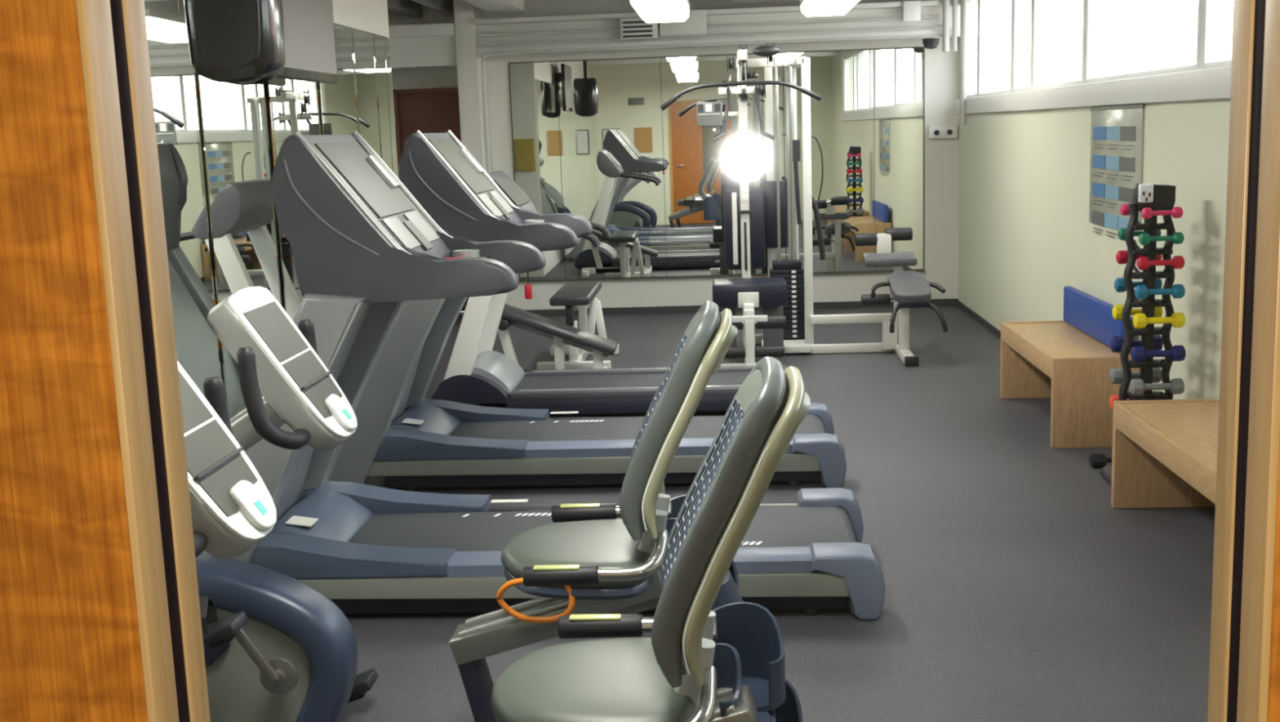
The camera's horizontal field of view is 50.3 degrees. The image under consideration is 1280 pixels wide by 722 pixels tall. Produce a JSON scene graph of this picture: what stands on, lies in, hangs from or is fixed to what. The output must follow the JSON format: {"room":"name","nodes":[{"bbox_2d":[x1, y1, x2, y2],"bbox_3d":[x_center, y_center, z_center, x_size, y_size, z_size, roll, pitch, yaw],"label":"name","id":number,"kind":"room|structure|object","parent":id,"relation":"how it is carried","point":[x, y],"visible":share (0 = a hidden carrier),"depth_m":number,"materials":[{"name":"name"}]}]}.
{"room":"gym","nodes":[
{"label":"gym","id":0,"kind":"room"},
{"bbox_2d":[332,0,398,174],"bbox_3d":[-1.843,-0.480,4.493,0.150,2.780,8.224,-1,10,4],"label":"wall","id":1,"kind":"structure","parent":0,"point":[367,15],"depth_m":7.82,"materials":[{"name":"grey paint"}]},
{"bbox_2d":[143,0,222,396],"bbox_3d":[-1.723,-0.447,4.991,0.007,1.880,0.796,-2,10,3],"label":"wall mirror","id":2,"kind":"object","parent":1,"relation":"attached to","point":[173,76],"visible":0.33,"depth_m":5.12,"materials":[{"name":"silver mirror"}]},
{"bbox_2d":[197,74,283,419],"bbox_3d":[-1.674,-0.582,5.783,0.008,1.880,0.806,-1,10,3],"label":"wall mirror","id":3,"kind":"object","parent":1,"relation":"attached to","point":[235,126],"visible":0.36,"depth_m":5.68,"materials":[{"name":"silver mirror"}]},
{"bbox_2d":[195,22,388,385],"bbox_3d":[-1.756,-0.384,4.623,0.002,1.900,7.930,-1,10,4],"label":"trim","id":4,"kind":"structure","parent":1,"relation":"attached to","point":[266,82],"depth_m":6.13,"materials":[{"name":"black metal"}]},
{"bbox_2d":[266,77,321,320],"bbox_3d":[-1.623,-0.718,6.575,0.006,1.880,0.796,-2,10,3],"label":"wall mirror","id":5,"kind":"object","parent":1,"relation":"attached to","point":[294,104],"visible":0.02,"depth_m":6.35,"materials":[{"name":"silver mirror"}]},
{"bbox_2d":[274,0,337,84],"bbox_3d":[-1.597,-1.567,6.194,0.162,0.580,0.920,-1,10,4],"label":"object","id":6,"kind":"object","parent":1,"relation":"attached to","point":[310,55],"visible":0.66,"depth_m":6.23,"materials":[{"name":"black"}]},
{"bbox_2d":[319,24,358,134],"bbox_3d":[-1.578,-0.844,7.318,0.007,1.880,0.706,-2,10,3],"label":"wall mirror","id":7,"kind":"object","parent":1,"relation":"attached to","point":[338,101],"visible":0.14,"depth_m":7.28,"materials":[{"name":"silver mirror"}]},
{"bbox_2d":[351,28,381,158],"bbox_3d":[-1.544,-0.944,7.899,0.007,1.880,0.466,-1,10,3],"label":"wall mirror","id":8,"kind":"object","parent":1,"relation":"attached to","point":[362,42],"visible":0.36,"depth_m":7.79,"materials":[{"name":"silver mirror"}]},
{"bbox_2d":[373,35,392,171],"bbox_3d":[-1.522,-1.005,8.258,0.006,1.880,0.256,-2,10,3],"label":"wall mirror","id":9,"kind":"object","parent":1,"relation":"attached to","point":[379,42],"visible":0.36,"depth_m":8.15,"materials":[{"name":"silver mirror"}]},
{"bbox_2d":[384,37,398,177],"bbox_3d":[-1.512,-1.038,8.450,0.006,1.880,0.126,-2,10,3],"label":"wall mirror","id":10,"kind":"object","parent":1,"relation":"attached to","point":[388,60],"visible":0.36,"depth_m":8.36,"materials":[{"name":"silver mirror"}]},
{"bbox_2d":[387,4,457,89],"bbox_3d":[-1.851,-1.815,12.409,1.150,2.780,0.400,-1,10,4],"label":"wall","id":11,"kind":"structure","parent":0,"point":[426,77],"depth_m":12.28,"materials":[{"name":"grey paint"}]},
{"bbox_2d":[392,87,468,311],"bbox_3d":[-1.819,-1.459,12.498,0.765,2.045,0.140,-1,10,4],"label":"door","id":12,"kind":"structure","parent":11,"relation":"in","point":[427,110],"depth_m":12.36,"materials":[{"name":"brown wood"}]},
{"bbox_2d":[453,0,492,172],"bbox_3d":[-1.397,-1.735,11.835,0.168,2.780,0.700,-1,10,4],"label":"column","id":13,"kind":"structure","parent":0,"point":[468,64],"depth_m":11.40,"materials":[{"name":"grey paint"}]},
{"bbox_2d":[484,0,959,310],"bbox_3d":[0.725,-1.827,11.941,4.050,2.780,0.200,-1,10,4],"label":"wall","id":14,"kind":"structure","parent":0,"point":[941,68],"depth_m":11.82,"materials":[{"name":"grey paint"}]},
{"bbox_2d":[509,62,565,279],"bbox_3d":[-0.896,-1.650,11.935,0.406,1.885,0.008,-1,10,3],"label":"wall mirror","id":15,"kind":"object","parent":14,"relation":"attached to","point":[533,86],"visible":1,"depth_m":11.89,"materials":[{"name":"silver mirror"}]},
{"bbox_2d":[556,57,666,279],"bbox_3d":[-0.242,-1.666,11.897,0.896,1.885,0.006,-1,10,3],"label":"wall mirror","id":16,"kind":"object","parent":14,"relation":"attached to","point":[610,111],"visible":1,"depth_m":11.88,"materials":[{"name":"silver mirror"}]},
{"bbox_2d":[660,53,768,275],"bbox_3d":[0.661,-1.689,11.845,0.906,1.885,0.006,-1,10,3],"label":"wall mirror","id":17,"kind":"object","parent":14,"relation":"attached to","point":[698,169],"visible":0.64,"depth_m":11.84,"materials":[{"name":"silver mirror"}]},
{"bbox_2d":[508,46,924,282],"bbox_3d":[0.671,-1.687,11.847,3.574,1.915,0.040,-1,10,4],"label":"trim","id":18,"kind":"structure","parent":14,"relation":"attached to","point":[923,47],"depth_m":11.87,"materials":[{"name":"grey metal"}]},
{"bbox_2d":[473,0,970,55],"bbox_3d":[0.666,-2.774,11.402,4.050,0.290,0.550,-1,10,4],"label":"ceiling beam","id":19,"kind":"structure","parent":14,"relation":"attached to","point":[931,7],"depth_m":11.20,"materials":[{"name":"white paint"}]},
{"bbox_2d":[620,17,657,39],"bbox_3d":[-0.007,-2.717,11.127,0.300,0.165,0.093,-1,10,4],"label":"vent","id":20,"kind":"object","parent":19,"relation":"attached to","point":[630,28],"visible":0.87,"depth_m":11.09,"materials":[{"name":"white metal"}]},
{"bbox_2d":[659,8,706,35],"bbox_3d":[0.353,-2.762,11.129,0.380,0.200,0.030,-1,10,4],"label":"junction box","id":21,"kind":"object","parent":19,"relation":"attached to","point":[695,24],"visible":0.76,"depth_m":11.12,"materials":[{"name":"white paint"}]},
{"bbox_2d":[480,14,938,36],"bbox_3d":[0.551,-2.745,11.165,3.750,0.027,0.028,-1,10,4],"label":"conduit","id":22,"kind":"object","parent":19,"relation":"attached to","point":[897,18],"visible":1,"depth_m":11.13,"materials":[{"name":"grey metal"}]},
{"bbox_2d":[480,24,942,44],"bbox_3d":[0.578,-2.675,11.165,3.800,0.019,0.020,-1,10,4],"label":"conduit","id":23,"kind":"object","parent":19,"relation":"attached to","point":[924,25],"visible":1,"depth_m":11.14,"materials":[{"name":"metal"}]},
{"bbox_2d":[481,34,942,173],"bbox_3d":[0.608,-1.624,11.333,3.811,1.991,0.024,-1,10,4],"label":"conduit","id":24,"kind":"object","parent":19,"relation":"attached to","point":[924,35],"visible":0.8,"depth_m":11.19,"materials":[{"name":"white metal"}]},
{"bbox_2d":[902,0,920,22],"bbox_3d":[2.197,-2.826,11.005,0.140,0.160,0.035,-1,10,4],"label":"junction box","id":25,"kind":"object","parent":19,"relation":"attached to","point":[911,9],"visible":1,"depth_m":10.99,"materials":[{"name":"white metal"}]},
{"bbox_2d":[920,37,940,48],"bbox_3d":[2.411,-2.643,11.290,0.170,0.110,0.170,-1,10,4],"label":"bell","id":26,"kind":"object","parent":19,"relation":"attached to","point":[930,42],"visible":0.66,"depth_m":11.24,"materials":[{"name":"grey metal"}]},
{"bbox_2d":[524,297,958,315],"bbox_3d":[0.765,-0.469,12.063,4.050,0.060,0.012,-1,10,4],"label":"baseboard","id":27,"kind":"structure","parent":14,"relation":"attached to","point":[938,302],"depth_m":12.08,"materials":[{"name":"grey"}]},
{"bbox_2d":[766,49,874,271],"bbox_3d":[1.569,-1.712,11.792,0.906,1.885,0.006,-1,10,3],"label":"wall mirror","id":28,"kind":"object","parent":14,"relation":"attached to","point":[842,122],"visible":0.57,"depth_m":11.76,"materials":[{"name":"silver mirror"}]},
{"bbox_2d":[873,48,923,270],"bbox_3d":[2.233,-1.728,11.753,0.416,1.885,0.008,-1,10,3],"label":"wall mirror","id":29,"kind":"object","parent":14,"relation":"attached to","point":[898,73],"visible":0.93,"depth_m":11.73,"materials":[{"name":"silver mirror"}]},
{"bbox_2d":[928,124,957,138],"bbox_3d":[2.592,-1.962,11.662,0.240,0.110,0.075,-1,10,4],"label":"power outlet","id":30,"kind":"object","parent":14,"relation":"attached to","point":[942,131],"visible":1,"depth_m":11.64,"materials":[{"name":"white plastic"}]},
{"bbox_2d":[340,305,1215,721],"bbox_3d":[0.285,0.729,5.545,8.200,0.100,15.700,-1,10,4],"label":"floor","id":31,"kind":"structure","parent":0,"point":[1016,590],"depth_m":4.90,"materials":[{"name":"rubber"}]},
{"bbox_2d":[195,285,742,721],"bbox_3d":[-0.605,0.416,3.521,1.907,1.231,0.594,-2,10,2],"label":"exercise bike","id":32,"kind":"object","parent":31,"relation":"on","point":[277,648],"visible":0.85,"depth_m":3.48,"materials":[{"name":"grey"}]},
{"bbox_2d":[177,355,810,721],"bbox_3d":[-0.584,0.562,2.650,1.907,1.231,0.594,-2,10,2],"label":"exercise bike","id":33,"kind":"object","parent":31,"relation":"on","point":[698,663],"visible":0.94,"depth_m":2.56,"materials":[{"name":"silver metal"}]},
{"bbox_2d":[200,130,885,619],"bbox_3d":[-0.406,-0.004,4.802,2.415,1.639,0.880,-1,10,4],"label":"treadmill","id":34,"kind":"object","parent":31,"relation":"on","point":[362,246],"visible":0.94,"depth_m":4.53,"materials":[{"name":"black plastic"}]},
{"bbox_2d":[270,490,373,542],"bbox_3d":[-1.193,0.660,4.964,0.330,0.246,0.540,-1,10,4],"label":"hood","id":35,"kind":"object","parent":34,"relation":"attached to","point":[331,516],"depth_m":4.98,"materials":[{"name":"blue plastic"}]},
{"bbox_2d":[444,248,489,258],"bbox_3d":[-0.654,-0.336,4.761,0.160,0.065,0.600,-1,10,4],"label":"tray","id":36,"kind":"object","parent":34,"relation":"on","point":[449,253],"depth_m":4.94,"materials":[{"name":"plastic"}]},
{"bbox_2d":[497,303,617,373],"bbox_3d":[-0.617,-0.118,8.780,0.931,0.545,0.500,-1,10,4],"label":"bench","id":37,"kind":"object","parent":31,"relation":"on","point":[601,347],"visible":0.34,"depth_m":8.74,"materials":[{"name":"grey metal"}]},
{"bbox_2d":[536,280,619,369],"bbox_3d":[-0.433,-0.245,9.560,0.500,0.525,0.950,-1,10,4],"label":"bench","id":38,"kind":"object","parent":31,"relation":"on","point":[575,295],"visible":0.78,"depth_m":9.36,"materials":[{"name":"grey metal"}]},
{"bbox_2d":[328,129,846,491],"bbox_3d":[-0.284,-0.282,6.424,2.415,1.639,0.880,-1,10,4],"label":"treadmill","id":39,"kind":"object","parent":31,"relation":"on","point":[414,441],"visible":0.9,"depth_m":6.15,"materials":[{"name":"grey plastic"}]},
{"bbox_2d":[390,404,461,435],"bbox_3d":[-1.072,0.382,6.586,0.330,0.246,0.540,-1,10,4],"label":"hood","id":40,"kind":"object","parent":39,"relation":"attached to","point":[432,419],"depth_m":6.62,"materials":[{"name":"blue plastic"}]},
{"bbox_2d":[524,219,544,223],"bbox_3d":[-0.533,-0.614,6.383,0.160,0.065,0.600,-1,10,4],"label":"tray","id":41,"kind":"object","parent":39,"relation":"on","point":[526,221],"depth_m":6.54,"materials":[{"name":"metal"}]},
{"bbox_2d":[429,170,786,414],"bbox_3d":[-0.170,-0.433,7.941,2.070,1.365,0.750,-1,10,4],"label":"treadmill","id":42,"kind":"object","parent":31,"relation":"on","point":[477,374],"visible":0.57,"depth_m":7.72,"materials":[{"name":"black plastic"}]},
{"bbox_2d":[660,42,948,365],"bbox_3d":[1.055,-1.113,9.490,1.792,2.185,1.607,-3,10,-9],"label":"multi gym","id":43,"kind":"object","parent":31,"relation":"on","point":[756,220],"visible":0.96,"depth_m":9.62,"materials":[{"name":"white metal"}]},
{"bbox_2d":[697,103,719,111],"bbox_3d":[0.494,-1.812,9.750,0.160,0.055,0.007,-1,10,4],"label":"print","id":44,"kind":"object","parent":43,"relation":"attached to","point":[701,107],"depth_m":9.75,"materials":[{"name":"grey"}]},
{"bbox_2d":[698,103,719,115],"bbox_3d":[0.497,-1.802,9.752,0.155,0.075,0.007,-1,10,4],"label":"print","id":45,"kind":"object","parent":43,"relation":"attached to","point":[704,108],"depth_m":9.75,"materials":[{"name":"white paper"}]},
{"bbox_2d":[1000,320,1140,448],"bbox_3d":[2.258,0.096,7.245,0.420,0.446,1.280,-1,10,4],"label":"wooden bench","id":46,"kind":"object","parent":31,"relation":"on","point":[1057,360],"visible":0.7,"depth_m":6.66,"materials":[{"name":"brown wood"}]},
{"bbox_2d":[1063,285,1124,352],"bbox_3d":[2.403,-0.233,7.210,0.045,0.200,1.140,-1,10,4],"label":"exercise mat","id":47,"kind":"object","parent":46,"relation":"on","point":[1091,315],"visible":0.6,"depth_m":7.18,"materials":[{"name":"blue plastic"}]},
{"bbox_2d":[1088,452,1111,467],"bbox_3d":[2.191,0.454,6.263,0.240,0.062,0.072,-1,10,4],"label":"dumbbell","id":48,"kind":"object","parent":31,"relation":"on","point":[1096,460],"visible":0.44,"depth_m":6.25,"materials":[{"name":"black"}]},
{"bbox_2d":[1099,183,1175,484],"bbox_3d":[2.163,-0.097,5.805,0.260,1.312,0.440,-1,10,4],"label":"dumbbell rack","id":49,"kind":"object","parent":31,"relation":"on","point":[1155,197],"visible":0.69,"depth_m":5.74,"materials":[{"name":"black metal"}]},
{"bbox_2d":[1108,394,1128,410],"bbox_3d":[2.176,0.181,5.988,0.215,0.072,0.072,-1,10,4],"label":"dumbbell","id":50,"kind":"object","parent":49,"relation":"on","point":[1113,397],"visible":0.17,"depth_m":5.98,"materials":[{"name":"orange"}]},
{"bbox_2d":[1120,203,1142,215],"bbox_3d":[2.147,-0.652,5.847,0.160,0.049,0.049,-1,10,4],"label":"dumbbell","id":51,"kind":"object","parent":49,"relation":"on","point":[1124,209],"visible":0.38,"depth_m":5.83,"materials":[{"name":"pink rubber"}]},
{"bbox_2d":[1109,367,1161,383],"bbox_3d":[2.172,0.063,5.968,0.215,0.072,0.072,-1,10,4],"label":"dumbbell","id":52,"kind":"object","parent":49,"relation":"on","point":[1116,374],"visible":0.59,"depth_m":5.94,"materials":[{"name":"grey"}]},
{"bbox_2d":[1110,334,1163,352],"bbox_3d":[2.167,-0.075,5.944,0.215,0.072,0.072,-1,10,4],"label":"dumbbell","id":53,"kind":"object","parent":49,"relation":"on","point":[1116,342],"visible":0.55,"depth_m":5.92,"materials":[{"name":"blue rubber"}]},
{"bbox_2d":[1111,304,1162,319],"bbox_3d":[2.163,-0.213,5.921,0.205,0.067,0.067,-1,10,4],"label":"dumbbell","id":54,"kind":"object","parent":49,"relation":"on","point":[1117,311],"visible":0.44,"depth_m":5.90,"materials":[{"name":"yellow rubber"}]},
{"bbox_2d":[1114,277,1162,292],"bbox_3d":[2.159,-0.331,5.901,0.195,0.063,0.063,-1,10,4],"label":"dumbbell","id":55,"kind":"object","parent":49,"relation":"on","point":[1119,285],"visible":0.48,"depth_m":5.88,"materials":[{"name":"blue rubber"}]},
{"bbox_2d":[1115,250,1161,263],"bbox_3d":[2.154,-0.450,5.881,0.185,0.058,0.058,-1,10,4],"label":"dumbbell","id":56,"kind":"object","parent":49,"relation":"on","point":[1122,256],"visible":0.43,"depth_m":5.86,"materials":[{"name":"red rubber"}]},
{"bbox_2d":[1117,227,1160,239],"bbox_3d":[2.151,-0.548,5.865,0.175,0.052,0.052,-1,10,4],"label":"dumbbell","id":57,"kind":"object","parent":49,"relation":"on","point":[1122,232],"visible":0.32,"depth_m":5.86,"materials":[{"name":"teal rubber"}]},
{"bbox_2d":[1129,377,1184,395],"bbox_3d":[2.166,0.108,5.703,0.215,0.068,0.068,-1,10,4],"label":"dumbbell","id":58,"kind":"object","parent":49,"relation":"on","point":[1176,385],"visible":1,"depth_m":5.69,"materials":[{"name":"grey"}]},
{"bbox_2d":[1130,345,1186,362],"bbox_3d":[2.161,-0.030,5.680,0.215,0.068,0.068,-1,10,4],"label":"dumbbell","id":59,"kind":"object","parent":49,"relation":"on","point":[1177,353],"visible":1,"depth_m":5.66,"materials":[{"name":"blue rubber"}]},
{"bbox_2d":[1132,311,1185,328],"bbox_3d":[2.156,-0.168,5.657,0.205,0.064,0.064,-1,10,4],"label":"dumbbell","id":60,"kind":"object","parent":49,"relation":"on","point":[1177,319],"visible":1,"depth_m":5.64,"materials":[{"name":"yellow rubber"}]},
{"bbox_2d":[1134,284,1185,299],"bbox_3d":[2.152,-0.286,5.637,0.195,0.059,0.059,-1,10,4],"label":"dumbbell","id":61,"kind":"object","parent":49,"relation":"on","point":[1177,291],"visible":1,"depth_m":5.62,"materials":[{"name":"blue rubber"}]},
{"bbox_2d":[1136,255,1184,270],"bbox_3d":[2.148,-0.405,5.617,0.185,0.055,0.055,-1,10,4],"label":"dumbbell","id":62,"kind":"object","parent":49,"relation":"on","point":[1143,263],"visible":1,"depth_m":5.60,"materials":[{"name":"red rubber"}]},
{"bbox_2d":[1138,231,1184,244],"bbox_3d":[2.144,-0.503,5.600,0.175,0.049,0.049,-1,10,4],"label":"dumbbell","id":63,"kind":"object","parent":49,"relation":"on","point":[1144,238],"visible":1,"depth_m":5.59,"materials":[{"name":"teal rubber"}]},
{"bbox_2d":[1141,206,1182,218],"bbox_3d":[2.141,-0.607,5.583,0.160,0.047,0.047,-1,10,4],"label":"dumbbell","id":64,"kind":"object","parent":49,"relation":"on","point":[1176,211],"visible":1,"depth_m":5.57,"materials":[{"name":"pink rubber"}]},
{"bbox_2d":[1111,398,1219,507],"bbox_3d":[2.116,0.484,4.972,0.420,0.446,1.280,-1,10,4],"label":"wooden bench","id":65,"kind":"object","parent":31,"relation":"on","point":[1164,451],"visible":0.47,"depth_m":5.42,"materials":[{"name":"brown wood"}]},
{"bbox_2d":[957,0,1230,399],"bbox_3d":[2.497,-0.925,6.230,0.200,2.780,12.324,-1,10,4],"label":"wall","id":66,"kind":"structure","parent":0,"point":[1025,233],"depth_m":7.91,"materials":[{"name":"beige paint"}]},
{"bbox_2d":[956,299,1000,338],"bbox_3d":[2.426,0.455,6.273,0.012,0.050,11.488,-1,10,4],"label":"baseboard","id":67,"kind":"structure","parent":66,"relation":"attached to","point":[985,323],"depth_m":10.84,"materials":[{"name":"grey"}]},
{"bbox_2d":[966,0,1013,97],"bbox_3d":[2.701,-2.463,10.459,0.080,0.850,1.940,-1,10,4],"label":"window","id":68,"kind":"structure","parent":66,"relation":"in","point":[982,4],"depth_m":10.86,"materials":[{"name":"white"}]},
{"bbox_2d":[1012,0,1085,93],"bbox_3d":[2.582,-2.136,8.546,0.080,0.850,1.950,-1,10,4],"label":"window","id":69,"kind":"structure","parent":66,"relation":"in","point":[1019,6],"depth_m":8.96,"materials":[{"name":"white"}]},
{"bbox_2d":[955,66,1231,114],"bbox_3d":[2.501,-1.342,6.780,0.245,0.122,9.700,-1,10,4],"label":"trim","id":70,"kind":"structure","parent":66,"relation":"attached to","point":[1212,83],"depth_m":6.74,"materials":[{"name":"white paint"}]},
{"bbox_2d":[1088,103,1145,240],"bbox_3d":[2.439,-0.972,7.000,0.016,0.670,0.940,-1,10,4],"label":"chart","id":71,"kind":"object","parent":66,"relation":"attached to","point":[1117,131],"visible":0.87,"depth_m":6.97,"materials":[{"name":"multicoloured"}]},
{"bbox_2d":[1084,0,1202,84],"bbox_3d":[2.464,-1.812,6.652,0.080,0.850,1.900,-1,10,4],"label":"window","id":72,"kind":"structure","parent":66,"relation":"in","point":[1093,22],"depth_m":7.55,"materials":[{"name":"white"}]},
{"bbox_2d":[1200,0,1231,69],"bbox_3d":[2.345,-1.487,4.748,0.080,0.850,1.970,-1,10,4],"label":"window","id":73,"kind":"structure","parent":66,"relation":"in","point":[1213,14],"depth_m":5.71,"materials":[{"name":"white"}]},
{"bbox_3d":[-0.578,-2.347,6.483,6.500,0.150,12.924,-1,10,4],"label":"ceiling","id":74,"kind":"structure","parent":0,"visible":0},
{"bbox_2d":[183,0,285,84],"bbox_3d":[-1.483,-1.504,4.910,0.326,0.995,0.295,-2,10,-2],"label":"loudspeaker","id":75,"kind":"object","parent":74,"relation":"hanging from","point":[233,42],"visible":1,"depth_m":4.83,"materials":[{"name":"black plastic"}]},
{"bbox_2d":[193,0,260,67],"bbox_3d":[-1.463,-1.253,4.816,0.229,0.420,0.025,-2,10,-2],"label":"grille","id":76,"kind":"object","parent":75,"relation":"attached to","point":[227,33],"depth_m":4.82,"materials":[{"name":"black plastic"}]},
{"bbox_2d":[386,0,453,18],"bbox_3d":[-2.099,-2.800,10.299,0.780,0.120,3.750,-1,10,4],"label":"ceiling","id":77,"kind":"structure","parent":74,"relation":"attached to","point":[410,8],"depth_m":11.48,"materials":[{"name":"grey paint"}]},
{"bbox_2d":[463,0,524,13],"bbox_3d":[-1.143,-2.842,10.527,0.300,0.180,1.370,-1,10,4],"label":"ceiling","id":78,"kind":"structure","parent":74,"relation":"attached to","point":[488,6],"depth_m":10.68,"materials":[{"name":"white paint"}]},
{"bbox_2d":[630,0,689,22],"bbox_3d":[0.137,-2.502,8.996,0.350,0.430,1.210,-1,10,4],"label":"ceiling light","id":79,"kind":"object","parent":74,"relation":"hanging from","point":[650,11],"visible":1,"depth_m":8.71,"materials":[{"name":"white plastic"}]},
{"bbox_2d":[733,0,799,3],"bbox_3d":[1.178,-2.916,10.482,0.900,0.180,1.150,-1,10,4],"label":"ceiling","id":80,"kind":"structure","parent":74,"relation":"attached to","point":[735,1],"depth_m":10.99,"materials":[{"name":"white paint"}]},
{"bbox_2d":[800,0,859,16],"bbox_3d":[1.254,-2.528,8.922,0.350,0.430,1.210,-1,10,4],"label":"ceiling light","id":81,"kind":"object","parent":74,"relation":"hanging from","point":[808,7],"visible":1,"depth_m":8.93,"materials":[{"name":"white plastic"}]},
{"bbox_2d":[942,0,949,51],"bbox_3d":[2.466,-2.815,10.973,0.056,0.630,0.056,-1,10,4],"label":"pipe","id":82,"kind":"object","parent":74,"relation":"attached to","point":[945,2],"visible":1,"depth_m":10.97,"materials":[{"name":"white metal"}]},
{"bbox_2d":[951,0,957,51],"bbox_3d":[2.536,-2.817,10.968,0.040,0.630,0.040,-1,10,4],"label":"pipe","id":83,"kind":"object","parent":74,"relation":"attached to","point":[954,42],"visible":1,"depth_m":10.97,"materials":[{"name":"white metal"}]},
{"bbox_2d":[960,0,967,124],"bbox_3d":[2.616,-2.528,11.012,0.052,1.220,0.052,-1,10,4],"label":"pipe","id":84,"kind":"object","parent":74,"relation":"attached to","point":[963,8],"visible":1,"depth_m":11.01,"materials":[{"name":"white metal"}]},
{"bbox_3d":[-0.042,0.139,0.449,4.250,2.780,0.120,-1,10,4],"label":"wall","id":85,"kind":"structure","parent":0,"visible":0},
{"bbox_2d":[0,0,1279,721],"bbox_3d":[-0.113,0.475,0.548,1.220,2.090,0.166,-1,10,4],"label":"door","id":86,"kind":"structure","parent":85,"relation":"in","point":[100,620],"depth_m":0.45,"materials":[{"name":"orange wood"}]},
{"bbox_3d":[-2.617,-1.476,10.558,0.150,2.780,4.250,-1,10,4],"label":"wall","id":87,"kind":"structure","parent":0,"visible":0},
{"bbox_2d":[388,22,457,68],"bbox_3d":[-2.019,-2.649,11.489,0.975,0.340,0.250,-1,10,4],"label":"ceiling beam","id":88,"kind":"structure","parent":87,"relation":"attached to","point":[424,45],"depth_m":11.43,"materials":[{"name":"white paint"}]},
{"label":"outside","id":89,"kind":"structure","parent":0,"visible":0},
{"bbox_3d":[17.038,-1.268,13.967,27.800,0.120,50.000,-1,10,4],"label":"yard","id":90,"kind":"structure","parent":89,"visible":0},
{"bbox_2d":[987,0,1234,89],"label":"window","id":91,"kind":"structure","parent":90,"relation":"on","point":[1137,36],"depth_m":40.20,"materials":[{"name":"white glass"}]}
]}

